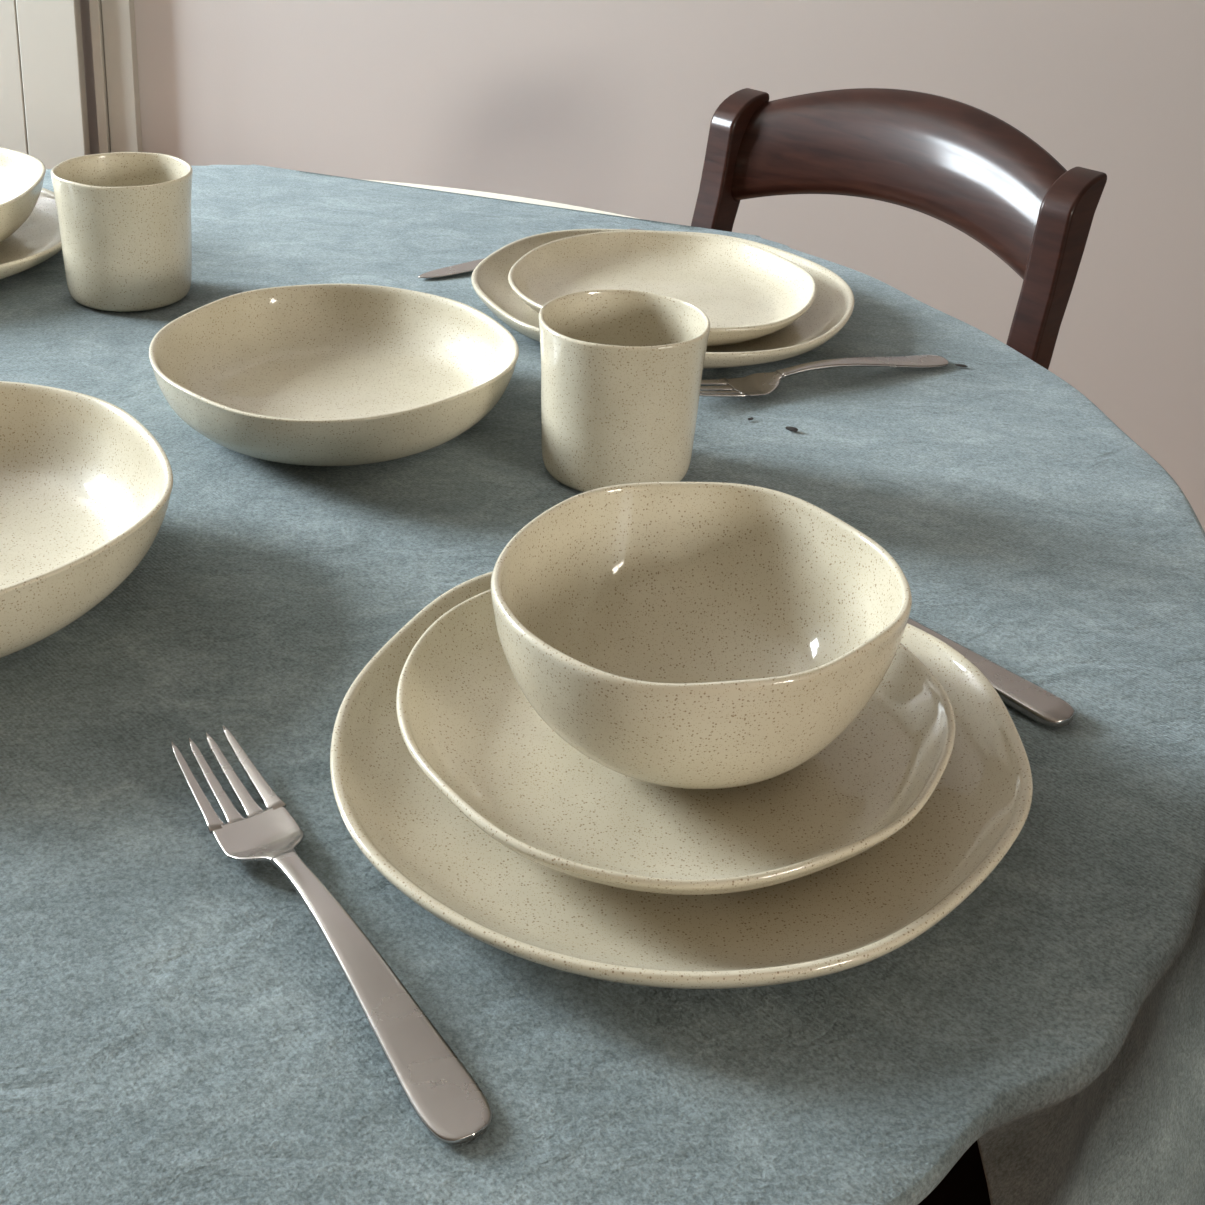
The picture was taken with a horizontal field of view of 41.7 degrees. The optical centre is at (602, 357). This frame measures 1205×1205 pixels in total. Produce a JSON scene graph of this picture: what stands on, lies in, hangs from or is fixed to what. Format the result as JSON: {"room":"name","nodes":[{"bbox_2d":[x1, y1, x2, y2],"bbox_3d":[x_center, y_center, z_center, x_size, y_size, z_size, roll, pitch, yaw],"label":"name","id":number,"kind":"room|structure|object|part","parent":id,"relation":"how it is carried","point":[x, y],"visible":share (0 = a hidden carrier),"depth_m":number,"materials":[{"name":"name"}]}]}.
{"room":"dining room","nodes":[
{"label":"dining room","id":0,"kind":"room"},
{"bbox_2d":[134,0,1204,531],"bbox_3d":[0.049,-0.895,1.829,4.840,2.600,0.120,3,22,0],"label":"wall","id":1,"kind":"structure","parent":0,"point":[610,106],"depth_m":1.99,"materials":[{"name":"grey paint"}]},
{"bbox_2d":[0,0,89,168],"bbox_3d":[-1.013,-0.742,1.815,0.777,2.180,0.020,3,22,0],"label":"door","id":2,"kind":"structure","parent":1,"relation":"in","point":[44,116],"depth_m":1.96,"materials":[{"name":"white paint"}]},
{"bbox_2d":[80,0,98,154],"bbox_3d":[-1.017,-0.743,1.843,0.810,2.200,0.006,3,22,0],"label":"trim","id":3,"kind":"structure","parent":1,"relation":"attached to","point":[84,4],"depth_m":1.99,"materials":[{"name":"wood"}]},
{"bbox_2d":[89,0,142,153],"bbox_3d":[-0.990,-0.784,1.815,0.858,2.300,0.027,3,22,0],"label":"trim","id":4,"kind":"structure","parent":1,"relation":"attached to","point":[113,30],"depth_m":1.97,"materials":[{"name":"white paint"}]},
{"bbox_3d":[-0.064,1.182,0.236,4.840,0.100,4.610,3,22,0],"label":"floor","id":5,"kind":"structure","parent":0,"visible":0},
{"bbox_2d":[360,179,638,218],"bbox_3d":[-0.292,0.395,1.044,1.186,0.746,1.186,3,22,0],"label":"round table","id":6,"kind":"object","parent":5,"relation":"on","point":[446,189],"visible":0.16,"depth_m":1.42,"materials":[{"name":"beige laminate"}]},
{"bbox_2d":[0,164,1204,1204],"bbox_3d":[-0.269,0.189,0.954,1.266,0.302,1.221,3,22,0],"label":"tablecloth","id":7,"kind":"object","parent":6,"relation":"on","point":[178,1026],"visible":0.74,"depth_m":0.60,"materials":[{"name":"blue fabric"}]},
{"bbox_2d":[0,188,61,279],"bbox_3d":[-0.547,-0.088,1.171,0.297,0.025,0.301,21,28,38],"label":"dinner plate","id":8,"kind":"object","parent":7,"relation":"on","point":[37,240],"visible":0.59,"depth_m":1.20,"materials":[{"name":"beige ceramic"}]},
{"bbox_2d":[0,147,45,242],"bbox_3d":[-0.545,-0.109,1.169,0.258,0.051,0.254,9,22,15],"label":"pasta bowl","id":9,"kind":"object","parent":8,"relation":"on","point":[22,175],"visible":1,"depth_m":1.23,"materials":[{"name":"beige ceramic"}]},
{"bbox_2d":[0,381,172,657],"bbox_3d":[-0.323,0.082,0.729,0.246,0.056,0.242,3,22,0],"label":"pasta bowl","id":10,"kind":"object","parent":7,"relation":"on","point":[86,488],"visible":1,"depth_m":0.78,"materials":[{"name":"beige ceramic"}]},
{"bbox_2d":[51,152,192,311],"bbox_3d":[-0.334,-0.088,1.108,0.094,0.092,0.093,2,22,-4],"label":"mug","id":11,"kind":"object","parent":7,"relation":"on","point":[124,218],"visible":1,"depth_m":1.08,"materials":[{"name":"beige ceramic"}]},
{"bbox_2d":[171,725,491,1143],"bbox_3d":[-0.099,0.189,0.545,0.030,0.013,0.216,-12,26,-33],"label":"fork","id":12,"kind":"object","parent":7,"relation":"on","point":[439,1088],"visible":1,"depth_m":0.52,"materials":[{"name":"silver metal"}]},
{"bbox_3d":[-0.076,0.203,0.515,0.021,0.013,0.135,-12,26,-33],"label":"handle","id":13,"kind":"part","parent":12,"relation":"part of","materials":[{"name":"silver metal"}]},
{"bbox_2d":[149,284,518,465],"bbox_3d":[-0.157,0.014,0.936,0.212,0.047,0.220,3,22,0],"label":"pasta bowl","id":14,"kind":"object","parent":7,"relation":"on","point":[310,374],"visible":1,"depth_m":0.97,"materials":[{"name":"beige ceramic"}]},
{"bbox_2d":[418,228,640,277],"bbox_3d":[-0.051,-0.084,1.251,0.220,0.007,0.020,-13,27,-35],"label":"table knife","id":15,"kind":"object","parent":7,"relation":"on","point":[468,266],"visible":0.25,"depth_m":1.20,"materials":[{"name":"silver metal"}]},
{"bbox_3d":[-0.095,-0.072,1.219,0.110,0.005,0.018,-13,27,-35],"label":"blade","id":16,"kind":"part","parent":15,"relation":"part of","materials":[{"name":"silver metal"}]},
{"bbox_2d":[539,289,709,491],"bbox_3d":[0.010,0.020,0.882,0.094,0.092,0.093,3,22,0],"label":"mug","id":17,"kind":"object","parent":7,"relation":"on","point":[622,369],"visible":0.91,"depth_m":0.85,"materials":[{"name":"beige ceramic"}]},
{"bbox_2d":[471,229,853,368],"bbox_3d":[0.043,-0.044,1.140,0.274,0.024,0.270,7,22,11],"label":"dinner plate","id":18,"kind":"object","parent":7,"relation":"on","point":[832,307],"visible":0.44,"depth_m":1.12,"materials":[{"name":"beige ceramic"}]},
{"bbox_2d":[508,231,816,345],"bbox_3d":[0.041,-0.047,1.126,0.220,0.027,0.213,-2,22,-13],"label":"plate","id":19,"kind":"object","parent":18,"relation":"on","point":[746,292],"visible":0.76,"depth_m":1.17,"materials":[{"name":"beige ceramic"}]},
{"bbox_2d":[330,571,1032,988],"bbox_3d":[0.031,0.155,0.636,0.271,0.024,0.284,3,22,0],"label":"dinner plate","id":20,"kind":"object","parent":7,"relation":"on","point":[860,909],"visible":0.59,"depth_m":0.56,"materials":[{"name":"beige ceramic"}]},
{"bbox_2d":[396,589,954,894],"bbox_3d":[0.029,0.146,0.633,0.220,0.029,0.221,3,22,0],"label":"plate","id":21,"kind":"object","parent":20,"relation":"on","point":[465,719],"visible":0.59,"depth_m":0.60,"materials":[{"name":"beige ceramic"}]},
{"bbox_2d":[491,482,911,788],"bbox_3d":[0.037,0.117,0.625,0.161,0.076,0.161,3,22,0],"label":"bowl","id":22,"kind":"object","parent":21,"relation":"on","point":[686,635],"visible":1,"depth_m":0.66,"materials":[{"name":"beige ceramic"}]},
{"bbox_2d":[785,427,797,431],"bbox_3d":[0.115,0.043,0.961,0.008,0.002,0.005,12,23,21],"label":"crumb","id":23,"kind":"object","parent":7,"relation":"on","point":[794,429],"visible":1,"depth_m":0.96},
{"bbox_2d":[700,355,947,396],"bbox_3d":[0.138,0.010,1.032,0.216,0.013,0.030,-8,24,-26],"label":"fork","id":24,"kind":"object","parent":7,"relation":"on","point":[757,384],"visible":0.85,"depth_m":1.02,"materials":[{"name":"silver metal"}]},
{"bbox_3d":[0.174,0.005,1.050,0.135,0.013,0.021,-8,24,-26],"label":"handle","id":25,"kind":"part","parent":24,"relation":"part of","materials":[{"name":"silver metal"}]},
{"bbox_2d":[907,618,1074,726],"bbox_3d":[0.130,0.121,0.756,0.020,0.007,0.220,-15,28,-38],"label":"table knife","id":26,"kind":"object","parent":7,"relation":"on","point":[1033,701],"visible":0.49,"depth_m":0.69,"materials":[{"name":"silver metal"}]},
{"bbox_2d":[691,88,1106,369],"bbox_3d":[0.098,0.202,1.463,0.410,0.836,0.556,22,29,40],"label":"dining chair","id":27,"kind":"object","parent":5,"relation":"on","point":[960,165],"visible":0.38,"depth_m":1.47,"materials":[{"name":"brown wood"}]},
{"bbox_3d":[0.097,0.117,1.714,0.031,0.810,0.141,22,29,40],"label":"post","id":28,"kind":"part","parent":27,"relation":"part of","materials":[{"name":"brown wood"}]},
{"bbox_3d":[0.281,-0.177,1.493,0.357,0.135,0.085,22,29,40],"label":"rail","id":29,"kind":"part","parent":27,"relation":"part of","materials":[{"name":"brown wood"}]},
{"bbox_3d":[0.362,0.226,1.474,0.031,0.810,0.141,22,29,40],"label":"post","id":30,"kind":"part","parent":27,"relation":"part of","materials":[{"name":"brown wood"}]},
{"bbox_2d":[918,1140,990,1204],"bbox_3d":[0.207,0.505,0.711,0.556,0.836,0.410,17,25,31],"label":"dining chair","id":31,"kind":"object","parent":5,"relation":"on","point":[965,1183],"visible":0.02,"depth_m":0.81,"materials":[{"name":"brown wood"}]}
]}

